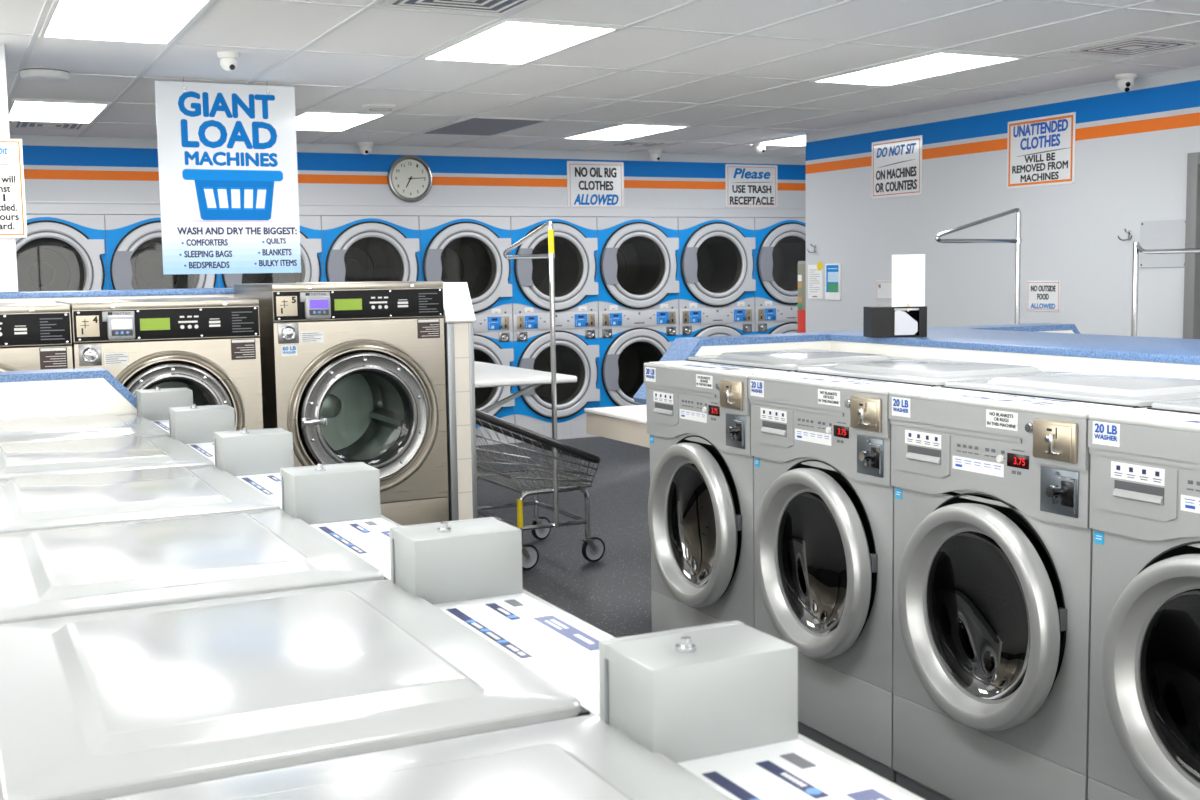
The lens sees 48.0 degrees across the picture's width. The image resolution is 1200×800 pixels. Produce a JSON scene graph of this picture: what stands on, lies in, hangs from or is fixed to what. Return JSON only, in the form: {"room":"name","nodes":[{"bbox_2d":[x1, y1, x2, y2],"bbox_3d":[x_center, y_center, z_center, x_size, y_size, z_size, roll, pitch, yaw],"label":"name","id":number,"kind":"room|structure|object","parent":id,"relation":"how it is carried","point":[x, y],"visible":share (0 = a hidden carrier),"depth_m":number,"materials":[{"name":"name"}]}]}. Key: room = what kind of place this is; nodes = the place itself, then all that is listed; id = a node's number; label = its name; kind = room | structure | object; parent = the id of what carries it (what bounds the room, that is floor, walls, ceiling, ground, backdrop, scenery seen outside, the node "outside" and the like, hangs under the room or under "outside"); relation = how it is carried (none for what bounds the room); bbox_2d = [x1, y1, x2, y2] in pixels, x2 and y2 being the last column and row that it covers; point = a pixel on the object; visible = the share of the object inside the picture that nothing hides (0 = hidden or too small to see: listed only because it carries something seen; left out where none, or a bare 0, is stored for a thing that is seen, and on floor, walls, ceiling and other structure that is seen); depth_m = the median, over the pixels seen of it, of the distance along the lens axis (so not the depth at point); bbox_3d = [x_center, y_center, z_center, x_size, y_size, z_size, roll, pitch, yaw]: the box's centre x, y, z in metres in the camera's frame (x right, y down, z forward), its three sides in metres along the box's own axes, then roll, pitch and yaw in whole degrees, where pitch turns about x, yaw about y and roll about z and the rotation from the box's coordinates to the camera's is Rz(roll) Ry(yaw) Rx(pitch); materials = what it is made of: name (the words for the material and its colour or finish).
{"room":"laundry","nodes":[
{"label":"laundry","id":0,"kind":"room"},
{"bbox_2d":[0,44,17,292],"bbox_3d":[-2.951,-1.002,5.894,0.675,1.068,0.400,-4,6,-26],"label":"wall column","id":1,"kind":"structure","parent":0,"point":[8,259],"depth_m":5.88,"materials":[{"name":"white paint"}]},
{"bbox_2d":[0,139,26,237],"bbox_3d":[-2.745,-0.909,5.769,0.520,0.425,0.009,-4,6,-26],"label":"wall sign","id":2,"kind":"object","parent":1,"relation":"attached to","point":[13,224],"visible":1,"depth_m":5.86,"materials":[{"name":"white paper"}]},
{"bbox_2d":[10,135,805,217],"bbox_3d":[-2.195,-1.708,10.452,9.800,0.550,0.088,-4,6,-26],"label":"wall","id":3,"kind":"structure","parent":0,"point":[56,168],"depth_m":10.84,"materials":[{"name":"white paint"}]},
{"bbox_2d":[387,155,432,201],"bbox_3d":[-1.508,-1.760,10.715,0.372,0.372,0.036,-4,6,-26],"label":"wall clock","id":4,"kind":"object","parent":3,"relation":"attached to","point":[409,177],"visible":1,"depth_m":10.71,"materials":[{"name":"silver metal"}]},
{"bbox_2d":[25,201,805,217],"bbox_3d":[-2.226,-1.470,10.397,9.670,0.087,0.026,-4,6,-26],"label":"trim","id":5,"kind":"structure","parent":3,"relation":"attached to","point":[32,207],"depth_m":10.93,"materials":[{"name":"silver metal"}]},
{"bbox_2d":[567,161,623,205],"bbox_3d":[-0.035,-1.823,11.451,0.535,0.402,0.009,-4,6,-26],"label":"wall sign","id":6,"kind":"object","parent":3,"relation":"attached to","point":[589,183],"visible":1,"depth_m":11.45,"materials":[{"name":"white paper"}]},
{"bbox_2d":[725,164,777,206],"bbox_3d":[1.367,-1.927,12.134,0.550,0.378,0.009,-4,6,-26],"label":"wall sign","id":7,"kind":"object","parent":3,"relation":"attached to","point":[746,185],"visible":1,"depth_m":12.13,"materials":[{"name":"white paper"}]},
{"bbox_2d":[476,436,651,637],"bbox_3d":[0.064,0.889,6.150,9.800,0.100,12.000,-4,6,-26],"label":"floor","id":8,"kind":"structure","parent":0,"point":[612,593],"depth_m":7.34,"materials":[{"name":"rubber"}]},
{"bbox_2d":[0,302,72,371],"bbox_3d":[-2.526,0.280,5.452,0.718,1.322,0.866,-4,6,-26],"label":"washer","id":9,"kind":"object","parent":8,"relation":"on","point":[33,335],"visible":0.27,"depth_m":5.17,"materials":[{"name":"beige metal"}]},
{"bbox_2d":[40,348,65,366],"bbox_3d":[-2.111,-0.165,5.206,0.091,0.072,0.001,-4,6,-26],"label":"print","id":10,"kind":"object","parent":9,"relation":"attached to","point":[49,357],"depth_m":5.20,"materials":[{"name":"paper"}]},
{"bbox_2d":[15,214,107,291],"bbox_3d":[-4.099,-0.412,10.011,0.791,1.880,0.902,-4,6,-26],"label":"dryer","id":11,"kind":"object","parent":8,"relation":"on","point":[58,252],"visible":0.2,"depth_m":9.75,"materials":[{"name":"silver metal"}]},
{"bbox_2d":[0,367,136,419],"bbox_3d":[-2.100,0.486,4.270,1.435,1.124,0.170,-4,6,-26],"label":"counter","id":12,"kind":"object","parent":8,"relation":"on","point":[78,391],"visible":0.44,"depth_m":4.33,"materials":[{"name":"beige laminate"}]},
{"bbox_2d":[0,387,192,444],"bbox_3d":[-1.537,0.523,4.068,0.858,1.071,0.679,-4,6,-26],"label":"washer","id":13,"kind":"object","parent":8,"relation":"on","point":[151,418],"visible":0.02,"depth_m":4.02,"materials":[{"name":"white metal"}]},
{"bbox_2d":[155,421,168,429],"bbox_3d":[-1.308,0.076,4.174,0.105,0.001,0.265,-4,6,-26],"label":"print","id":14,"kind":"object","parent":13,"relation":"on","point":[164,425],"depth_m":4.19,"materials":[{"name":"white"}]},
{"bbox_2d":[0,288,233,302],"bbox_3d":[-2.768,0.195,6.157,3.600,1.365,0.600,-4,6,-26],"label":"bulkhead","id":15,"kind":"object","parent":8,"relation":"on","point":[30,296],"depth_m":6.07,"materials":[{"name":"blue laminate"}]},
{"bbox_2d":[0,404,234,479],"bbox_3d":[-1.236,0.577,3.458,0.858,1.071,0.679,-4,6,-26],"label":"washer","id":16,"kind":"object","parent":8,"relation":"on","point":[190,441],"visible":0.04,"depth_m":3.38,"materials":[{"name":"white metal"}]},
{"bbox_2d":[191,443,213,456],"bbox_3d":[-1.007,0.130,3.564,0.105,0.001,0.265,-4,6,-26],"label":"print","id":17,"kind":"object","parent":16,"relation":"on","point":[206,449],"depth_m":3.58,"materials":[{"name":"white"}]},
{"bbox_2d":[0,428,293,532],"bbox_3d":[-0.935,0.631,2.847,0.858,1.071,0.679,-4,6,-26],"label":"washer","id":18,"kind":"object","parent":8,"relation":"on","point":[245,475],"visible":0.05,"depth_m":2.74,"materials":[{"name":"white metal"}]},
{"bbox_2d":[242,475,280,494],"bbox_3d":[-0.706,0.184,2.953,0.105,0.001,0.265,-4,6,-26],"label":"print","id":19,"kind":"object","parent":18,"relation":"on","point":[265,484],"depth_m":2.96,"materials":[{"name":"white"}]},
{"bbox_2d":[55,297,262,430],"bbox_3d":[-1.877,0.237,5.769,0.718,1.328,0.866,-4,6,-26],"label":"washer","id":20,"kind":"object","parent":8,"relation":"on","point":[209,347],"visible":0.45,"depth_m":5.42,"materials":[{"name":"beige metal"}]},
{"bbox_2d":[80,316,97,333],"bbox_3d":[-1.987,-0.290,5.242,0.065,0.069,0.004,-4,6,-26],"label":"print","id":21,"kind":"object","parent":20,"relation":"attached to","point":[88,324],"depth_m":5.24,"materials":[{"name":"beige"}]},
{"bbox_2d":[82,347,97,362],"bbox_3d":[-1.986,-0.175,5.253,0.060,0.060,0.017,-4,6,-26],"label":"lock","id":22,"kind":"object","parent":20,"relation":"on","point":[89,354],"depth_m":5.25,"materials":[{"name":"silver metal"}]},
{"bbox_2d":[105,354,126,363],"bbox_3d":[-1.904,-0.162,5.308,0.082,0.034,0.001,-4,6,-26],"label":"print","id":23,"kind":"object","parent":20,"relation":"on","point":[109,358],"depth_m":5.31,"materials":[{"name":"grey"}]},
{"bbox_2d":[232,339,254,356],"bbox_3d":[-1.461,-0.211,5.522,0.091,0.072,0.001,-4,6,-26],"label":"print","id":24,"kind":"object","parent":20,"relation":"attached to","point":[240,347],"depth_m":5.52,"materials":[{"name":"brown plastic"}]},
{"bbox_2d":[104,215,218,289],"bbox_3d":[-3.388,-0.456,10.358,0.791,1.880,0.902,-4,6,-26],"label":"dryer","id":25,"kind":"object","parent":8,"relation":"on","point":[134,257],"visible":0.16,"depth_m":9.86,"materials":[{"name":"silver metal"}]},
{"bbox_2d":[0,462,401,624],"bbox_3d":[-0.634,0.685,2.236,0.858,1.071,0.679,-4,6,-26],"label":"washer","id":26,"kind":"object","parent":8,"relation":"on","point":[330,528],"visible":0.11,"depth_m":2.11,"materials":[{"name":"silver metal"}]},
{"bbox_2d":[318,523,388,553],"bbox_3d":[-0.405,0.237,2.342,0.105,0.001,0.265,-4,6,-26],"label":"print","id":27,"kind":"object","parent":26,"relation":"on","point":[359,538],"depth_m":2.35,"materials":[{"name":"white"}]},
{"bbox_2d":[219,216,322,287],"bbox_3d":[-2.678,-0.500,10.704,0.791,1.880,0.902,-4,6,-26],"label":"dryer","id":28,"kind":"object","parent":8,"relation":"on","point":[310,226],"visible":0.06,"depth_m":10.40,"materials":[{"name":"silver metal"}]},
{"bbox_2d":[0,517,615,799],"bbox_3d":[-0.332,0.738,1.626,0.858,1.071,0.679,-4,6,-26],"label":"washer","id":29,"kind":"object","parent":8,"relation":"on","point":[105,705],"visible":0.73,"depth_m":1.47,"materials":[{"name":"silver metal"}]},
{"bbox_2d":[446,603,593,657],"bbox_3d":[-0.103,0.291,1.732,0.105,0.001,0.265,-4,6,-26],"label":"print","id":30,"kind":"object","parent":29,"relation":"on","point":[522,630],"depth_m":1.72,"materials":[{"name":"white"}]},
{"bbox_2d":[234,281,448,525],"bbox_3d":[-1.170,0.164,6.111,0.744,1.387,0.866,-4,6,-26],"label":"washer","id":31,"kind":"object","parent":8,"relation":"on","point":[355,371],"visible":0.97,"depth_m":5.81,"materials":[{"name":"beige metal"}]},
{"bbox_2d":[280,297,295,313],"bbox_3d":[-1.290,-0.392,5.577,0.067,0.069,0.004,-4,6,-26],"label":"print","id":32,"kind":"object","parent":31,"relation":"attached to","point":[287,304],"depth_m":5.58,"materials":[{"name":"beige"}]},
{"bbox_2d":[281,326,295,339],"bbox_3d":[-1.289,-0.277,5.587,0.060,0.060,0.017,-4,6,-26],"label":"lock","id":33,"kind":"object","parent":31,"relation":"on","point":[287,332],"depth_m":5.59,"materials":[{"name":"silver metal"}]},
{"bbox_2d":[302,333,321,340],"bbox_3d":[-1.204,-0.264,5.644,0.085,0.034,0.001,-4,6,-26],"label":"print","id":34,"kind":"object","parent":31,"relation":"on","point":[305,336],"depth_m":5.64,"materials":[{"name":"grey"}]},
{"bbox_2d":[418,319,438,335],"bbox_3d":[-0.746,-0.314,5.866,0.094,0.072,0.001,-4,6,-26],"label":"print","id":35,"kind":"object","parent":31,"relation":"on","point":[426,327],"depth_m":5.87,"materials":[{"name":"brown plastic"}]},
{"bbox_2d":[321,216,420,281],"bbox_3d":[-1.967,-0.543,11.051,0.791,1.880,0.902,-4,6,-26],"label":"dryer","id":36,"kind":"object","parent":8,"relation":"on","point":[354,248],"visible":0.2,"depth_m":10.72,"materials":[{"name":"silver metal"}]},
{"bbox_2d":[296,282,477,520],"bbox_3d":[-1.200,0.067,7.173,0.134,1.380,2.725,-4,6,-26],"label":"partition wall","id":37,"kind":"structure","parent":8,"relation":"on","point":[459,316],"depth_m":5.96,"materials":[{"name":"beige"}]},
{"bbox_2d":[474,361,576,412],"bbox_3d":[-0.906,0.022,7.832,0.992,0.376,1.560,-4,6,-26],"label":"shelf","id":38,"kind":"object","parent":37,"relation":"attached to","point":[486,374],"visible":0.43,"depth_m":7.29,"materials":[{"name":"white laminate"}]},
{"bbox_2d":[419,216,514,445],"bbox_3d":[-1.257,-0.587,11.398,0.791,1.880,0.902,-4,6,-26],"label":"dryer","id":39,"kind":"object","parent":8,"relation":"on","point":[469,249],"visible":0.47,"depth_m":11.12,"materials":[{"name":"silver metal"}]},
{"bbox_2d":[103,620,924,799],"bbox_3d":[-0.031,0.792,1.015,0.858,1.071,0.679,-4,6,-26],"label":"washer","id":40,"kind":"object","parent":8,"relation":"on","point":[710,711],"visible":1,"depth_m":1.24,"materials":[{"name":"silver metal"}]},
{"bbox_2d":[702,760,882,799],"bbox_3d":[0.198,0.345,1.121,0.105,0.001,0.265,-4,6,-26],"label":"print","id":41,"kind":"object","parent":40,"relation":"on","point":[741,779],"depth_m":1.20,"materials":[{"name":"white paper"}]},
{"bbox_2d":[475,221,604,569],"bbox_3d":[-0.466,-0.040,6.684,0.762,1.662,0.765,-4,6,-26],"label":"cart","id":42,"kind":"object","parent":8,"relation":"on","point":[593,548],"visible":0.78,"depth_m":6.50,"materials":[{"name":"silver metal"}]},
{"bbox_2d":[476,419,599,492],"bbox_3d":[-0.471,0.204,6.704,0.708,0.428,0.733,-4,6,-26],"label":"basket","id":43,"kind":"object","parent":42,"relation":"on","point":[525,435],"depth_m":6.51,"materials":[{"name":"silver metal"}]},
{"bbox_2d":[510,217,599,442],"bbox_3d":[-0.546,-0.631,11.744,0.791,1.880,0.902,-4,6,-26],"label":"dryer","id":44,"kind":"object","parent":8,"relation":"on","point":[575,238],"visible":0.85,"depth_m":11.44,"materials":[{"name":"silver metal"}]},
{"bbox_2d":[584,405,649,447],"bbox_3d":[0.811,0.345,6.194,1.200,0.552,1.575,-4,6,-26],"label":"folding table","id":45,"kind":"object","parent":8,"relation":"on","point":[628,424],"visible":0.19,"depth_m":6.34,"materials":[{"name":"white laminate"}]},
{"bbox_2d":[596,217,678,406],"bbox_3d":[0.164,-0.675,12.091,0.791,1.880,0.902,-4,6,-26],"label":"dryer","id":46,"kind":"object","parent":8,"relation":"on","point":[637,257],"visible":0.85,"depth_m":11.74,"materials":[{"name":"silver metal"}]},
{"bbox_2d":[678,217,755,337],"bbox_3d":[0.875,-0.719,12.438,0.791,1.880,0.902,-4,6,-26],"label":"dryer","id":47,"kind":"object","parent":8,"relation":"on","point":[716,256],"visible":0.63,"depth_m":12.08,"materials":[{"name":"silver metal"}]},
{"bbox_2d":[644,349,914,632],"bbox_3d":[0.640,0.406,4.658,0.858,1.127,0.679,-4,6,-26],"label":"washer","id":48,"kind":"object","parent":8,"relation":"on","point":[701,499],"visible":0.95,"depth_m":4.48,"materials":[{"name":"silver metal"}]},
{"bbox_2d":[691,364,752,368],"bbox_3d":[0.397,-0.111,4.460,0.105,0.001,0.265,-4,6,-26],"label":"print","id":49,"kind":"object","parent":48,"relation":"on","point":[709,366],"depth_m":4.47,"materials":[{"name":"white"}]},
{"bbox_2d":[754,218,805,334],"bbox_3d":[1.586,-0.763,12.784,0.791,1.880,0.902,-4,6,-26],"label":"dryer","id":50,"kind":"object","parent":8,"relation":"on","point":[780,243],"visible":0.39,"depth_m":12.32,"materials":[{"name":"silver metal"}]},
{"bbox_2d":[798,261,805,332],"bbox_3d":[1.885,-0.353,10.584,0.712,1.475,0.158,-4,6,-26],"label":"vending machine","id":51,"kind":"object","parent":8,"relation":"on","point":[801,264],"visible":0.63,"depth_m":10.39,"materials":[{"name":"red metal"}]},
{"bbox_2d":[748,359,1077,783],"bbox_3d":[0.942,0.460,4.048,0.858,1.127,0.679,-4,6,-26],"label":"washer","id":52,"kind":"object","parent":8,"relation":"on","point":[821,435],"visible":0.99,"depth_m":3.84,"materials":[{"name":"silver metal"}]},
{"bbox_2d":[762,410,784,420],"bbox_3d":[0.519,0.046,4.033,0.001,0.022,0.124,-4,6,-26],"label":"print","id":53,"kind":"object","parent":52,"relation":"on","point":[767,415],"depth_m":4.03,"materials":[{"name":"white"}]},
{"bbox_2d":[797,431,828,438],"bbox_3d":[0.610,0.106,3.862,0.001,0.018,0.160,-4,6,-26],"label":"print","id":54,"kind":"object","parent":52,"relation":"attached to","point":[800,434],"depth_m":3.86,"materials":[{"name":"white"}]},
{"bbox_2d":[808,376,888,383],"bbox_3d":[0.698,-0.057,3.850,0.105,0.001,0.265,-4,6,-26],"label":"print","id":55,"kind":"object","parent":52,"relation":"on","point":[834,379],"depth_m":3.84,"materials":[{"name":"white"}]},
{"bbox_2d":[633,323,1199,403],"bbox_3d":[1.869,0.438,3.906,2.179,1.170,3.467,-4,6,-26],"label":"countertop","id":56,"kind":"structure","parent":8,"relation":"on","point":[1055,346],"depth_m":4.52,"materials":[{"name":"blue laminate"}]},
{"bbox_2d":[863,254,926,337],"bbox_3d":[1.058,-0.374,4.833,0.200,0.292,0.122,-1,5,-2],"label":"dispenser","id":57,"kind":"object","parent":56,"relation":"on","point":[907,315],"visible":1,"depth_m":4.78,"materials":[{"name":"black plastic"}]},
{"bbox_2d":[829,329,1199,364],"bbox_3d":[1.892,-0.126,3.772,0.672,0.024,3.295,-4,6,-26],"label":"countertop","id":58,"kind":"structure","parent":56,"relation":"on","point":[1132,348],"depth_m":4.34,"materials":[{"name":"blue laminate"}]},
{"bbox_2d":[935,208,1021,323],"bbox_3d":[1.866,-0.135,7.084,0.817,1.706,0.786,-4,6,-26],"label":"cart","id":59,"kind":"object","parent":8,"relation":"on","point":[1018,240],"visible":0.04,"depth_m":6.75,"materials":[{"name":"silver metal"}]},
{"bbox_2d":[889,371,1199,799],"bbox_3d":[1.243,0.513,3.437,0.858,1.127,0.679,-4,6,-26],"label":"washer","id":60,"kind":"object","parent":8,"relation":"on","point":[990,478],"visible":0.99,"depth_m":3.25,"materials":[{"name":"silver metal"}]},
{"bbox_2d":[909,433,937,445],"bbox_3d":[0.820,0.100,3.422,0.001,0.022,0.124,-4,6,-26],"label":"print","id":61,"kind":"object","parent":60,"relation":"on","point":[915,439],"depth_m":3.42,"materials":[{"name":"white"}]},
{"bbox_2d":[955,459,1000,468],"bbox_3d":[0.911,0.160,3.252,0.001,0.018,0.160,-4,6,-26],"label":"print","id":62,"kind":"object","parent":60,"relation":"attached to","point":[959,463],"depth_m":3.25,"materials":[{"name":"white"}]},
{"bbox_2d":[969,394,1069,403],"bbox_3d":[0.999,-0.003,3.239,0.105,0.001,0.265,-4,6,-26],"label":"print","id":63,"kind":"object","parent":60,"relation":"on","point":[1012,398],"depth_m":3.23,"materials":[{"name":"white paper"}]},
{"bbox_2d":[1087,399,1199,799],"bbox_3d":[1.544,0.567,2.826,0.858,1.127,0.679,-4,6,-26],"label":"washer","id":64,"kind":"object","parent":8,"relation":"on","point":[1144,514],"visible":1,"depth_m":2.81,"materials":[{"name":"silver metal"}]},
{"bbox_2d":[1114,465,1160,482],"bbox_3d":[1.121,0.154,2.811,0.001,0.022,0.124,-4,6,-26],"label":"print","id":65,"kind":"object","parent":64,"relation":"on","point":[1122,473],"depth_m":2.81,"materials":[{"name":"white paper"}]},
{"bbox_2d":[1185,498,1199,508],"bbox_3d":[1.212,0.213,2.641,0.001,0.018,0.160,-4,6,-26],"label":"print","id":66,"kind":"object","parent":64,"relation":"attached to","point":[1190,503],"depth_m":2.70,"materials":[{"name":"blue"}]},
{"bbox_2d":[1131,242,1199,335],"bbox_3d":[2.675,0.073,5.766,0.440,1.512,1.032,-4,6,-26],"label":"rack","id":67,"kind":"object","parent":8,"relation":"on","point":[1137,248],"visible":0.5,"depth_m":6.14,"materials":[{"name":"silver metal"}]},
{"bbox_2d":[0,0,1199,156],"bbox_3d":[0.775,-1.501,4.389,9.800,0.100,15.400,-4,6,-26],"label":"ceiling","id":68,"kind":"structure","parent":0,"point":[241,23],"depth_m":6.56,"materials":[{"name":"tile"}]},
{"bbox_2d":[19,67,69,82],"bbox_3d":[-2.710,-1.582,6.577,0.227,0.050,0.227,-4,6,-26],"label":"smoke detector","id":69,"kind":"object","parent":68,"relation":"attached to","point":[35,74],"visible":1,"depth_m":6.50,"materials":[{"name":"white plastic"}]},
{"bbox_2d":[9,121,88,129],"bbox_3d":[-3.629,-1.810,8.878,0.460,0.009,0.460,-4,6,-26],"label":"ceiling vent","id":70,"kind":"object","parent":68,"relation":"in","point":[15,124],"visible":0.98,"depth_m":8.89,"materials":[{"name":"white plastic"}]},
{"bbox_2d":[8,99,110,123],"bbox_3d":[-3.301,-1.753,8.158,0.528,0.032,1.061,-4,6,-26],"label":"recessed light","id":71,"kind":"object","parent":68,"relation":"in","point":[18,110],"visible":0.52,"depth_m":8.11,"materials":[{"name":"white plastic"}]},
{"bbox_2d":[39,0,213,44],"bbox_3d":[-1.865,-1.497,5.248,0.528,0.032,1.061,-4,6,-26],"label":"recessed light","id":72,"kind":"object","parent":68,"relation":"in","point":[161,22],"visible":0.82,"depth_m":5.27,"materials":[{"name":"white plastic"}]},
{"bbox_2d":[155,77,300,274],"bbox_3d":[-1.923,-1.158,7.000,0.708,0.998,0.006,-4,6,-26],"label":"hanging banner","id":73,"kind":"object","parent":68,"relation":"hanging from","point":[228,174],"visible":1,"depth_m":7.00,"materials":[{"name":"white paper"}]},
{"bbox_2d":[182,169,282,219],"bbox_3d":[-1.904,-1.067,7.015,0.515,0.260,0.003,-4,6,-26],"label":"basket","id":74,"kind":"object","parent":73,"relation":"on","point":[207,194],"depth_m":7.01,"materials":[{"name":"blue paper"}]},
{"bbox_2d":[217,51,239,70],"bbox_3d":[-1.693,-1.540,6.143,0.100,0.082,0.100,-6,7,-43],"label":"security camera","id":75,"kind":"object","parent":68,"relation":"attached to","point":[228,59],"visible":1,"depth_m":6.11,"materials":[{"name":"white plastic"}]},
{"bbox_2d":[295,111,387,131],"bbox_3d":[-1.813,-1.845,8.884,0.528,0.032,1.061,-4,6,-26],"label":"recessed light","id":76,"kind":"object","parent":68,"relation":"in","point":[306,120],"visible":0.52,"depth_m":8.80,"materials":[{"name":"white plastic"}]},
{"bbox_2d":[357,142,373,154],"bbox_3d":[-1.811,-1.944,10.411,0.124,0.097,0.124,-3,6,-20],"label":"security camera","id":77,"kind":"object","parent":68,"relation":"attached to","point":[365,148],"visible":1,"depth_m":10.37,"materials":[{"name":"white plastic"}]},
{"bbox_2d":[363,104,397,110],"bbox_3d":[-1.326,-1.765,8.138,0.210,0.024,0.210,-4,6,-26],"label":"smoke detector","id":78,"kind":"object","parent":68,"relation":"attached to","point":[373,107],"visible":1,"depth_m":8.08,"materials":[{"name":"white plastic"}]},
{"bbox_2d":[378,0,538,15],"bbox_3d":[-0.490,-1.485,4.974,0.520,0.009,0.520,-4,6,-26],"label":"ceiling vent","id":79,"kind":"object","parent":68,"relation":"in","point":[489,7],"visible":1,"depth_m":5.10,"materials":[{"name":"white plastic"}]},
{"bbox_2d":[420,117,548,135],"bbox_3d":[-0.822,-1.903,9.368,0.544,0.018,1.077,-4,6,-26],"label":"ceiling panel","id":80,"kind":"object","parent":68,"relation":"attached to","point":[474,126],"visible":0.96,"depth_m":9.33,"materials":[{"name":"grey"}]},
{"bbox_2d":[420,19,621,64],"bbox_3d":[-0.378,-1.589,5.974,0.528,0.032,1.061,-4,6,-26],"label":"recessed light","id":81,"kind":"object","parent":68,"relation":"in","point":[506,41],"visible":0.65,"depth_m":5.92,"materials":[{"name":"white plastic"}]},
{"bbox_2d":[0,0,1199,156],"bbox_3d":[1.040,-1.376,3.583,9.844,0.008,15.078,-4,6,-26],"label":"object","id":82,"kind":"structure","parent":68,"relation":"attached to","point":[48,3],"depth_m":6.70,"materials":[{"name":"white"}]},
{"bbox_2d":[560,123,690,140],"bbox_3d":[0.170,-1.967,9.851,0.528,0.032,1.061,-4,6,-26],"label":"recessed light","id":83,"kind":"object","parent":68,"relation":"in","point":[626,131],"visible":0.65,"depth_m":9.82,"materials":[{"name":"white plastic"}]},
{"bbox_2d":[600,140,677,147],"bbox_3d":[0.311,-2.055,10.822,0.460,0.009,0.460,-4,6,-26],"label":"ceiling vent","id":84,"kind":"object","parent":68,"relation":"in","point":[627,143],"visible":0.98,"depth_m":10.80,"materials":[{"name":"white plastic"}]},
{"bbox_2d":[648,150,661,160],"bbox_3d":[0.468,-2.078,11.457,0.120,0.094,0.120,-6,7,-43],"label":"security camera","id":85,"kind":"object","parent":68,"relation":"attached to","point":[655,155],"visible":1,"depth_m":11.42,"materials":[{"name":"white plastic"}]},
{"bbox_2d":[752,142,766,153],"bbox_3d":[1.287,-2.033,10.858,0.120,0.094,0.120,-6,7,-43],"label":"security camera","id":86,"kind":"object","parent":68,"relation":"attached to","point":[759,148],"visible":0.95,"depth_m":10.82,"materials":[{"name":"white plastic"}]},
{"bbox_2d":[746,134,805,146],"bbox_3d":[1.657,-2.059,10.577,0.528,0.032,1.061,-4,6,-26],"label":"recessed light","id":87,"kind":"object","parent":68,"relation":"in","point":[799,140],"visible":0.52,"depth_m":10.76,"materials":[{"name":"white"}]},
{"bbox_2d":[765,135,805,145],"bbox_3d":[1.658,-2.050,10.578,0.488,0.005,1.021,-4,6,-26],"label":"diffuser","id":88,"kind":"object","parent":87,"relation":"attached to","point":[799,140],"depth_m":10.76,"materials":[{"name":"white"}]},
{"bbox_2d":[810,51,1024,86],"bbox_3d":[1.605,-1.711,6.941,0.528,0.032,1.061,-4,6,-26],"label":"recessed light","id":89,"kind":"object","parent":68,"relation":"in","point":[939,63],"visible":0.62,"depth_m":6.90,"materials":[{"name":"white plastic"}]},
{"bbox_2d":[1115,73,1136,91],"bbox_3d":[2.845,-1.712,7.292,0.110,0.093,0.110,0,5,5],"label":"security camera","id":90,"kind":"object","parent":68,"relation":"attached to","point":[1125,82],"visible":1,"depth_m":7.26,"materials":[{"name":"white plastic"}]},
{"bbox_2d":[1056,35,1199,57],"bbox_3d":[2.507,-1.661,6.347,0.480,0.009,0.480,-4,6,-26],"label":"ceiling vent","id":91,"kind":"object","parent":68,"relation":"in","point":[1134,46],"visible":1,"depth_m":6.33,"materials":[{"name":"white plastic"}]},
{"bbox_2d":[806,67,1199,337],"bbox_3d":[4.404,-0.312,4.701,0.140,2.435,12.570,-4,6,-26],"label":"wall","id":92,"kind":"structure","parent":0,"point":[1132,147],"depth_m":8.28,"materials":[{"name":"white paint"}]},
{"bbox_2d":[808,261,822,298],"bbox_3d":[1.623,-0.904,10.162,0.004,0.279,0.189,-4,6,-26],"label":"notice sheet","id":93,"kind":"object","parent":92,"relation":"attached to","point":[815,272],"visible":1,"depth_m":10.16,"materials":[{"name":"white paper"}]},
{"bbox_2d":[809,276,819,296],"bbox_3d":[1.620,-0.880,10.170,0.001,0.206,0.135,-4,6,-26],"label":"print","id":94,"kind":"object","parent":93,"relation":"attached to","point":[814,281],"depth_m":10.17,"materials":[{"name":"grey"}]},
{"bbox_2d":[825,264,840,299],"bbox_3d":[1.720,-0.874,9.954,0.013,0.265,0.180,-4,6,-26],"label":"poster","id":95,"kind":"object","parent":92,"relation":"attached to","point":[832,271],"visible":1,"depth_m":9.94,"materials":[{"name":"white paper"}]},
{"bbox_2d":[876,281,891,299],"bbox_3d":[2.008,-0.763,9.384,0.009,0.135,0.270,-4,6,-26],"label":"wall sign","id":96,"kind":"object","parent":92,"relation":"attached to","point":[883,288],"visible":0.68,"depth_m":9.43,"materials":[{"name":"paper"}]},
{"bbox_2d":[871,135,921,198],"bbox_3d":[2.029,-1.590,9.236,0.009,0.394,0.539,-4,6,-26],"label":"wall sign","id":97,"kind":"object","parent":92,"relation":"attached to","point":[896,163],"visible":1,"depth_m":9.22,"materials":[{"name":"white plastic"}]},
{"bbox_2d":[1007,112,1075,188],"bbox_3d":[2.623,-1.479,8.033,0.009,0.407,0.548,-4,6,-26],"label":"wall sign","id":98,"kind":"object","parent":92,"relation":"attached to","point":[1040,150],"visible":1,"depth_m":8.02,"materials":[{"name":"white plastic"}]},
{"bbox_2d":[1027,281,1060,311],"bbox_3d":[2.656,-0.623,8.074,0.009,0.181,0.267,-4,6,-26],"label":"wall sign","id":99,"kind":"object","parent":92,"relation":"attached to","point":[1041,295],"visible":1,"depth_m":8.07,"materials":[{"name":"white paper"}]},
{"bbox_2d":[1139,219,1185,267],"bbox_3d":[3.037,-0.842,7.263,0.010,0.253,0.318,-4,6,-26],"label":"wall plate","id":100,"kind":"object","parent":92,"relation":"attached to","point":[1160,234],"visible":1,"depth_m":7.27,"materials":[{"name":"grey metal"}]},
{"bbox_2d":[1183,152,1199,338],"bbox_3d":[3.379,-0.273,6.797,0.209,1.990,0.907,-4,6,-26],"label":"door","id":101,"kind":"structure","parent":92,"relation":"in","point":[1191,308],"depth_m":7.08,"materials":[{"name":"grey metal"}]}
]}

